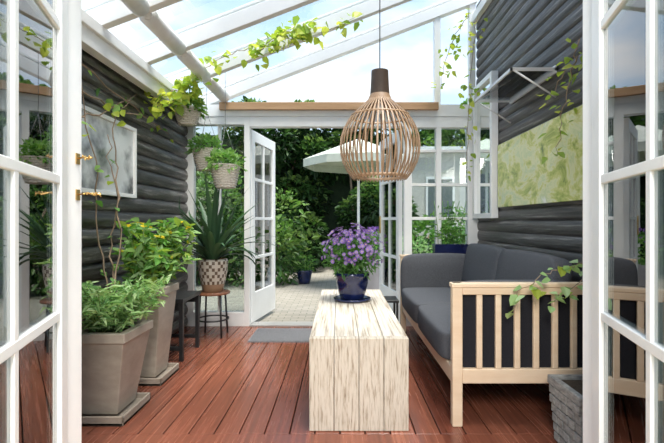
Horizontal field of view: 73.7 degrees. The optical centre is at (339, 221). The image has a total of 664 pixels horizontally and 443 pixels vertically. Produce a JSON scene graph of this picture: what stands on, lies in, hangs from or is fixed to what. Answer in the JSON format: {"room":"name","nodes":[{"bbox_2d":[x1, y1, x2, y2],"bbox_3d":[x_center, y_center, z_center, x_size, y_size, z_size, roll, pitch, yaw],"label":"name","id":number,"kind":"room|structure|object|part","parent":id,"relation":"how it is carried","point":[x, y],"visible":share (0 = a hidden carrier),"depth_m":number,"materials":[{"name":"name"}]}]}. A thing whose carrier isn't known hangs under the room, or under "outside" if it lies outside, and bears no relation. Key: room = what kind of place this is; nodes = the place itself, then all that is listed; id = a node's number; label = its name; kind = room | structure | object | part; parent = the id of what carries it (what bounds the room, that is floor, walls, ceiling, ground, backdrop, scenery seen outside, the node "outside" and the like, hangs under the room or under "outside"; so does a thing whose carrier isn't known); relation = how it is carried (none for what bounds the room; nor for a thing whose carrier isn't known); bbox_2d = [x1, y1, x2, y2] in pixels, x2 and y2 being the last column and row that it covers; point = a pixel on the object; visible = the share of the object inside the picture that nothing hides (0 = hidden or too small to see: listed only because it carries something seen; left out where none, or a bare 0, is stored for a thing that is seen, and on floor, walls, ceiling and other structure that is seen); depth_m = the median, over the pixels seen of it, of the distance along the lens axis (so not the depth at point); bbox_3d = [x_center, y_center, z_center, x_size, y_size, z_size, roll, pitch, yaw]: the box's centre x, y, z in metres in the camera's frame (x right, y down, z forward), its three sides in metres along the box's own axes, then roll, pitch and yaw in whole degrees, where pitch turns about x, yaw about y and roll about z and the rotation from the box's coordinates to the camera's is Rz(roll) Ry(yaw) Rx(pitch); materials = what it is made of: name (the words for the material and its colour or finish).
{"room":"sunroom","nodes":[
{"label":"sunroom","id":0,"kind":"room"},
{"bbox_2d":[82,50,187,333],"bbox_3d":[-1.576,0.020,3.085,0.109,2.180,2.770,0,0,0],"label":"wall","id":1,"kind":"structure","parent":0,"point":[162,176],"depth_m":3.35,"materials":[{"name":"grey wood"}]},
{"bbox_2d":[82,104,136,197],"bbox_3d":[-1.506,-0.425,2.725,0.030,0.510,1.050,0,0,0],"label":"framed print","id":2,"kind":"object","parent":1,"relation":"attached to","point":[125,137],"visible":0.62,"depth_m":2.87,"materials":[{"name":"grey paper"}]},
{"bbox_2d":[82,63,172,292],"bbox_3d":[-1.435,-0.200,3.080,0.169,1.445,1.445,0,0,0],"label":"stems","id":3,"kind":"object","parent":1,"relation":"attached to","point":[115,108],"visible":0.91,"depth_m":2.76,"materials":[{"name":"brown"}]},
{"bbox_2d":[82,9,201,123],"bbox_3d":[-1.505,-1.060,3.135,0.250,0.160,2.870,0,0,0],"label":"wall plate","id":4,"kind":"object","parent":1,"relation":"on","point":[100,43],"visible":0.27,"depth_m":2.82,"materials":[{"name":"white paint"}]},
{"bbox_2d":[82,0,476,105],"bbox_3d":[-0.120,-1.705,3.192,2.997,1.283,2.645,0,0,0],"label":"glass roof","id":5,"kind":"object","parent":4,"relation":"on","point":[109,13],"visible":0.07,"depth_m":3.77,"materials":[{"name":"clear glass"}]},
{"bbox_2d":[167,90,208,126],"bbox_3d":[-1.279,-0.995,3.721,0.360,0.375,0.326,0,0,0],"label":"hanging basket","id":6,"kind":"object","parent":5,"relation":"hanging from","point":[190,118],"visible":0.73,"depth_m":3.67,"materials":[{"name":"white wicker"}]},
{"bbox_2d":[174,90,200,126],"bbox_3d":[-1.280,-0.995,3.720,0.217,0.375,0.217,0,0,0],"label":"pot","id":7,"kind":"object","parent":6,"relation":"on","point":[190,118],"depth_m":3.65,"materials":[{"name":"white wicker"}]},
{"bbox_2d":[202,72,247,188],"bbox_3d":[-1.003,-0.815,3.860,0.383,1.050,0.374,0,0,0],"label":"hanging basket","id":8,"kind":"object","parent":5,"relation":"hanging from","point":[225,175],"visible":1,"depth_m":3.78,"materials":[{"name":"white wicker"}]},
{"bbox_2d":[211,72,239,188],"bbox_3d":[-1.000,-0.815,3.860,0.256,1.050,0.256,0,0,0],"label":"pot","id":9,"kind":"object","parent":8,"relation":"on","point":[226,175],"depth_m":3.78,"materials":[{"name":"white wicker"}]},
{"bbox_2d":[143,11,362,122],"bbox_3d":[-0.679,-1.241,3.626,1.722,1.026,0.486,0,0,-14],"label":"grapevines","id":10,"kind":"object","parent":5,"relation":"attached to","point":[299,32],"visible":0.99,"depth_m":3.63,"materials":[{"name":"green plant"}]},
{"bbox_2d":[340,0,420,181],"bbox_3d":[0.270,-1.065,3.000,0.544,1.559,0.544,0,0,0],"label":"pendant lamp","id":11,"kind":"object","parent":5,"relation":"hanging from","point":[379,96],"visible":1,"depth_m":2.91,"materials":[{"name":"brown wood"}]},
{"bbox_3d":[0.270,-1.327,3.080,0.040,1.034,0.200,0,0,0],"label":"cord","id":12,"kind":"part","parent":11,"relation":"part of","materials":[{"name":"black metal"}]},
{"bbox_3d":[0.270,-0.775,3.000,0.060,0.090,0.060,0,0,0],"label":"bulb","id":13,"kind":"part","parent":11,"relation":"part of","materials":[{"name":"white glass"}]},
{"bbox_2d":[219,102,438,109],"bbox_3d":[-0.110,-1.147,4.406,2.180,0.075,0.036,0,0,0],"label":"trim","id":14,"kind":"structure","parent":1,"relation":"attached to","point":[229,105],"depth_m":4.39,"materials":[{"name":"brown wood"}]},
{"bbox_2d":[185,104,478,325],"bbox_3d":[-0.080,-0.060,4.475,2.940,2.220,0.100,0,0,0],"label":"window","id":15,"kind":"structure","parent":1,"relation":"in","point":[236,318],"depth_m":4.43,"materials":[{"name":"white paint"}]},
{"bbox_2d":[251,130,274,322],"bbox_3d":[-0.856,0.048,4.908,0.042,1.980,0.760,0,0,10],"label":"french door","id":16,"kind":"structure","parent":15,"relation":"attached to","point":[262,148],"depth_m":4.88,"materials":[{"name":"white paint"}]},
{"bbox_3d":[-0.090,-1.111,4.475,2.920,0.119,0.100,0,0,0],"label":"trim header","id":17,"kind":"part","parent":15,"relation":"part of","materials":[{"name":"white wood"}]},
{"bbox_2d":[379,129,401,322],"bbox_3d":[0.583,0.048,4.906,0.122,1.980,0.760,0,0,-10],"label":"french door","id":18,"kind":"structure","parent":15,"relation":"attached to","point":[390,193],"depth_m":4.88,"materials":[{"name":"white paint"}]},
{"bbox_2d":[433,4,475,103],"bbox_3d":[0.080,-1.677,4.475,2.560,1.014,0.070,0,0,0],"label":"window","id":19,"kind":"structure","parent":15,"relation":"on","point":[437,21],"depth_m":4.44,"materials":[{"name":"white paint"}]},
{"bbox_2d":[121,0,229,101],"bbox_3d":[-1.150,-1.235,3.175,0.110,0.110,2.490,0,0,0],"label":"blind","id":20,"kind":"object","parent":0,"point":[153,21],"visible":0.95,"depth_m":2.97,"materials":[{"name":"white fabric"}]},
{"bbox_2d":[184,87,226,171],"bbox_3d":[-1.186,-0.834,3.945,0.382,0.767,0.352,0,0,-15],"label":"hanging basket","id":21,"kind":"object","parent":20,"relation":"hanging from","point":[199,152],"visible":0.66,"depth_m":3.87,"materials":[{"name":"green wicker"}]},
{"bbox_2d":[192,87,218,171],"bbox_3d":[-1.190,-0.834,3.950,0.246,0.767,0.247,0,0,0],"label":"pot","id":22,"kind":"object","parent":21,"relation":"on","point":[200,163],"depth_m":3.86,"materials":[{"name":"white wicker"}]},
{"bbox_2d":[196,266,350,321],"bbox_3d":[0.000,1.080,11.265,18.000,0.001,13.470,0,0,0],"label":"patio","id":23,"kind":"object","parent":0,"point":[294,302],"depth_m":6.21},
{"bbox_2d":[196,171,309,287],"bbox_3d":[-2.023,0.069,7.773,3.004,2.262,2.058,0,0,0],"label":"shrub","id":24,"kind":"object","parent":23,"relation":"on","point":[287,232],"visible":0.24,"depth_m":7.58,"materials":[{"name":"green plant"}]},
{"bbox_2d":[293,252,316,283],"bbox_3d":[-0.620,0.794,7.704,0.474,0.572,0.459,0,0,0],"label":"pot plant","id":25,"kind":"object","parent":23,"relation":"on","point":[304,275],"visible":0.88,"depth_m":7.62,"materials":[{"name":"green plant"}]},
{"bbox_3d":[-0.620,0.960,7.700,0.294,0.240,0.294,0,0,0],"label":"pot","id":26,"kind":"part","parent":25,"relation":"part of","materials":[{"name":"ceramic"}]},
{"bbox_2d":[196,96,427,271],"bbox_3d":[-1.466,-0.822,10.084,7.213,4.070,2.540,0,0,0],"label":"trees","id":27,"kind":"object","parent":23,"relation":"on","point":[331,198],"visible":0.27,"depth_m":9.89,"materials":[{"name":"green plant"}]},
{"bbox_2d":[303,139,402,269],"bbox_3d":[0.300,-0.135,7.200,1.669,2.430,1.669,0,0,-34],"label":"parasol","id":28,"kind":"object","parent":23,"relation":"on","point":[330,161],"visible":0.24,"depth_m":7.02,"materials":[{"name":"fabric"}]},
{"bbox_2d":[358,226,378,289],"bbox_3d":[0.444,0.568,5.745,0.539,1.025,0.514,0,0,0],"label":"pot plant","id":29,"kind":"object","parent":23,"relation":"on","point":[373,283],"visible":0.16,"depth_m":5.62,"materials":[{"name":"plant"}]},
{"bbox_3d":[0.440,0.780,5.750,0.336,0.600,0.336,0,0,0],"label":"pot","id":30,"kind":"part","parent":29,"relation":"part of","materials":[{"name":"grey ceramic"}]},
{"bbox_2d":[402,234,431,253],"bbox_3d":[0.952,0.617,5.907,0.612,0.926,0.653,0,0,0],"label":"shrub","id":31,"kind":"object","parent":23,"relation":"on","point":[422,237],"visible":0.16,"depth_m":5.83,"materials":[{"name":"green plant"}]},
{"bbox_2d":[391,98,467,145],"bbox_3d":[3.383,-1.514,15.455,6.175,5.696,2.462,0,0,2],"label":"tree","id":32,"kind":"object","parent":23,"relation":"on","point":[426,135],"visible":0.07,"depth_m":15.09,"materials":[{"name":"green plant"}]},
{"bbox_2d":[412,146,464,249],"bbox_3d":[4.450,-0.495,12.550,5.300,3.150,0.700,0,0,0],"label":"house","id":33,"kind":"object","parent":23,"relation":"on","point":[452,169],"visible":0.09,"depth_m":12.40,"materials":[{"name":"white paint"}]},
{"bbox_2d":[82,326,557,442],"bbox_3d":[-0.075,1.080,3.035,3.050,0.060,2.870,0,0,0],"label":"floor","id":34,"kind":"structure","parent":0,"point":[228,389],"depth_m":2.54,"materials":[{"name":"brown wood"}]},
{"bbox_2d":[82,274,171,425],"bbox_3d":[-1.225,0.678,2.425,0.571,0.745,0.609,0,0,0],"label":"planter","id":35,"kind":"object","parent":34,"relation":"on","point":[114,342],"visible":0.91,"depth_m":2.31,"materials":[{"name":"ceramic"}]},
{"bbox_3d":[-1.275,0.812,2.430,0.354,0.475,0.354,0,0,0],"label":"pot","id":36,"kind":"part","parent":35,"relation":"part of","materials":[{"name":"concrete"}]},
{"bbox_2d":[110,217,201,385],"bbox_3d":[-1.232,0.508,2.991,0.542,1.084,0.572,0,0,20],"label":"flower planter","id":37,"kind":"object","parent":34,"relation":"on","point":[147,257],"visible":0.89,"depth_m":2.91,"materials":[{"name":"plant"}]},
{"bbox_3d":[-1.300,0.740,2.980,0.320,0.620,0.320,0,0,0],"label":"pot","id":38,"kind":"part","parent":37,"relation":"part of","materials":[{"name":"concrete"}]},
{"bbox_2d":[169,291,200,361],"bbox_3d":[-1.335,0.815,3.510,0.330,0.470,0.420,0,0,0],"label":"stool","id":39,"kind":"object","parent":34,"relation":"on","point":[181,296],"visible":0.5,"depth_m":3.47,"materials":[{"name":"metal"}]},
{"bbox_2d":[176,172,277,338],"bbox_3d":[-1.022,0.285,3.950,0.980,1.530,0.930,0,0,0],"label":"agave","id":40,"kind":"object","parent":34,"relation":"on","point":[212,268],"visible":0.91,"depth_m":3.99,"materials":[{"name":"green plant"}]},
{"bbox_2d":[198,258,227,292],"bbox_3d":[-1.170,0.492,4.080,0.269,0.300,0.269,0,0,0],"label":"pot","id":41,"kind":"object","parent":40,"relation":"on","point":[212,271],"depth_m":3.98,"materials":[{"name":"beige ceramic"}]},
{"bbox_2d":[248,328,311,342],"bbox_3d":[-0.490,1.042,4.070,0.620,0.016,0.460,0,0,0],"label":"doormat","id":42,"kind":"object","parent":34,"relation":"on","point":[261,335],"visible":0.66,"depth_m":4.01,"materials":[{"name":"grey fabric"}]},
{"bbox_2d":[249,322,313,327],"bbox_3d":[-0.130,1.059,4.505,1.550,0.042,0.170,0,0,0],"label":"trim","id":43,"kind":"structure","parent":34,"relation":"on","point":[254,324],"depth_m":4.46,"materials":[{"name":"white wood"}]},
{"bbox_2d":[309,290,408,430],"bbox_3d":[0.095,0.817,3.013,0.498,0.464,1.595,0,0,0],"label":"table","id":44,"kind":"object","parent":34,"relation":"on","point":[359,352],"visible":0.86,"depth_m":2.21,"materials":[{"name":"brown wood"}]},
{"bbox_2d":[321,222,384,302],"bbox_3d":[0.093,0.296,3.289,0.477,0.578,0.485,0,0,0],"label":"aster","id":45,"kind":"object","parent":44,"relation":"on","point":[352,284],"visible":1,"depth_m":3.19,"materials":[{"name":"plant"}]},
{"bbox_2d":[384,296,398,319],"bbox_3d":[0.453,0.890,4.210,0.185,0.320,0.260,0,0,0],"label":"side table","id":46,"kind":"object","parent":34,"relation":"on","point":[390,299],"visible":0.27,"depth_m":4.14,"materials":[{"name":"metal"}]},
{"bbox_2d":[431,201,468,253],"bbox_3d":[1.011,0.424,4.359,0.501,1.251,0.170,0,0,0],"label":"planter","id":47,"kind":"object","parent":34,"relation":"on","point":[450,247],"visible":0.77,"depth_m":4.33,"materials":[{"name":"ceramic"}]},
{"bbox_2d":[399,243,582,426],"bbox_3d":[0.945,0.620,3.252,0.799,0.861,1.996,0,0,0],"label":"sofa","id":48,"kind":"object","parent":34,"relation":"on","point":[457,304],"visible":0.98,"depth_m":2.29,"materials":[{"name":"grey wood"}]},
{"bbox_3d":[0.850,0.685,3.666,0.610,0.200,0.839,0,0,0],"label":"seat","id":49,"kind":"part","parent":48,"relation":"part of","materials":[{"name":"grey fabric"}]},
{"bbox_2d":[400,253,465,296],"bbox_3d":[0.930,0.540,4.135,0.734,0.494,0.134,0,0,0],"label":"cushion","id":50,"kind":"object","parent":48,"relation":"on","point":[420,269],"depth_m":4.08,"materials":[{"name":"grey fabric"}]},
{"bbox_3d":[0.850,0.685,2.829,0.610,0.200,0.849,0,0,0],"label":"seat","id":51,"kind":"part","parent":48,"relation":"part of","materials":[{"name":"grey fabric"}]},
{"bbox_2d":[450,280,566,336],"bbox_3d":[0.940,0.545,2.365,0.698,0.468,0.098,0,0,0],"label":"cushion","id":52,"kind":"object","parent":48,"relation":"on","point":[472,280],"depth_m":2.35,"materials":[{"name":"grey fabric"}]},
{"bbox_2d":[505,259,582,318],"bbox_3d":[1.075,0.339,2.182,0.507,0.302,0.127,0,0,0],"label":"grapevine","id":53,"kind":"object","parent":48,"relation":"attached to","point":[514,299],"visible":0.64,"depth_m":2.17,"materials":[{"name":"green plant"}]},
{"bbox_2d":[547,374,582,442],"bbox_3d":[1.189,0.870,1.997,0.372,0.361,0.301,0,0,0],"label":"stone planter","id":54,"kind":"object","parent":34,"relation":"on","point":[566,395],"visible":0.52,"depth_m":2.01,"materials":[{"name":"stone"}]},
{"bbox_2d":[334,270,370,302],"bbox_3d":[0.090,0.480,3.280,0.276,0.210,0.276,0,0,0],"label":"pot","id":55,"kind":"object","parent":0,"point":[352,289],"depth_m":3.19,"materials":[{"name":"ceramic"}]},
{"bbox_2d":[476,0,582,281],"bbox_3d":[1.422,-0.540,3.085,0.096,3.300,2.770,0,0,0],"label":"wall","id":56,"kind":"structure","parent":0,"point":[517,33],"depth_m":3.13,"materials":[{"name":"grey wood"}]},
{"bbox_2d":[431,8,487,180],"bbox_3d":[1.118,-1.206,4.218,0.505,1.676,0.328,0,0,0],"label":"grapevine corner","id":57,"kind":"object","parent":56,"relation":"attached to","point":[453,37],"visible":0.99,"depth_m":4.20,"materials":[{"name":"green plant"}]},
{"bbox_2d":[473,0,491,21],"bbox_3d":[1.357,-2.040,3.085,0.055,0.080,2.770,0,0,0],"label":"ridge ledger","id":58,"kind":"object","parent":56,"relation":"attached to","point":[482,6],"visible":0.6,"depth_m":4.22,"materials":[{"name":"white paint"}]},
{"bbox_2d":[473,71,497,217],"bbox_3d":[1.343,-0.670,4.110,0.060,1.280,0.540,0,0,0],"label":"window","id":59,"kind":"structure","parent":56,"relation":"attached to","point":[485,147],"depth_m":4.08,"materials":[{"name":"white paint"}]},
{"bbox_2d":[475,65,556,122],"bbox_3d":[1.226,-0.888,3.176,0.293,0.204,0.752,0,0,0],"label":"wall shelf","id":60,"kind":"object","parent":56,"relation":"attached to","point":[516,82],"visible":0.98,"depth_m":3.10,"materials":[{"name":"metal"}]},
{"bbox_2d":[498,105,582,206],"bbox_3d":[1.359,-0.385,2.940,0.029,0.530,1.680,0,0,0],"label":"canvas painting","id":61,"kind":"object","parent":56,"relation":"attached to","point":[522,178],"visible":0.52,"depth_m":2.91},
{"bbox_2d":[538,38,582,164],"bbox_3d":[1.234,-0.683,2.499,0.209,0.701,0.348,0,0,0],"label":"grapevine","id":62,"kind":"object","parent":56,"relation":"attached to","point":[566,59],"visible":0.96,"depth_m":2.51,"materials":[{"name":"green plant"}]},
{"label":"outside","id":63,"kind":"structure","parent":0,"visible":0},
{"bbox_2d":[373,207,464,253],"bbox_3d":[1.812,0.400,7.472,3.000,1.604,2.037,0,0,0],"label":"shrub","id":64,"kind":"object","parent":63,"point":[420,226],"visible":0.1,"depth_m":7.16,"materials":[{"name":"green plant"}]},
{"bbox_3d":[-0.080,-0.600,1.640,3.100,3.300,0.080,0,0,0],"label":"wall","id":65,"kind":"structure","parent":0,"visible":0},
{"bbox_2d":[0,0,67,442],"bbox_3d":[-0.834,-0.002,1.124,0.034,2.080,0.920,0,0,-18],"label":"french door","id":66,"kind":"structure","parent":65,"relation":"in","point":[33,33],"depth_m":1.29,"materials":[{"name":"white paint"}]},
{"bbox_2d":[75,153,93,164],"bbox_3d":[-0.958,-0.235,1.660,0.057,0.040,0.024,0,0,0],"label":"hook","id":67,"kind":"object","parent":65,"relation":"attached to","point":[77,156],"visible":1,"depth_m":1.66,"materials":[{"name":"gold metal"}]},
{"bbox_2d":[75,189,101,199],"bbox_3d":[-0.941,-0.100,1.660,0.090,0.040,0.024,0,0,0],"label":"hook","id":68,"kind":"object","parent":65,"relation":"attached to","point":[77,192],"visible":1,"depth_m":1.66,"materials":[{"name":"gold metal"}]},
{"bbox_2d":[68,0,591,442],"bbox_3d":[-0.030,-0.035,1.635,1.980,2.170,0.110,0,0,0],"label":"door frame","id":69,"kind":"structure","parent":65,"relation":"attached to","point":[74,6],"depth_m":1.65,"materials":[{"name":"white paint"}]},
{"bbox_2d":[592,0,663,442],"bbox_3d":[0.796,-0.002,1.125,0.034,2.080,0.920,0,0,15],"label":"french door","id":70,"kind":"structure","parent":65,"relation":"in","point":[628,35],"depth_m":1.29,"materials":[{"name":"white paint"}]}
]}

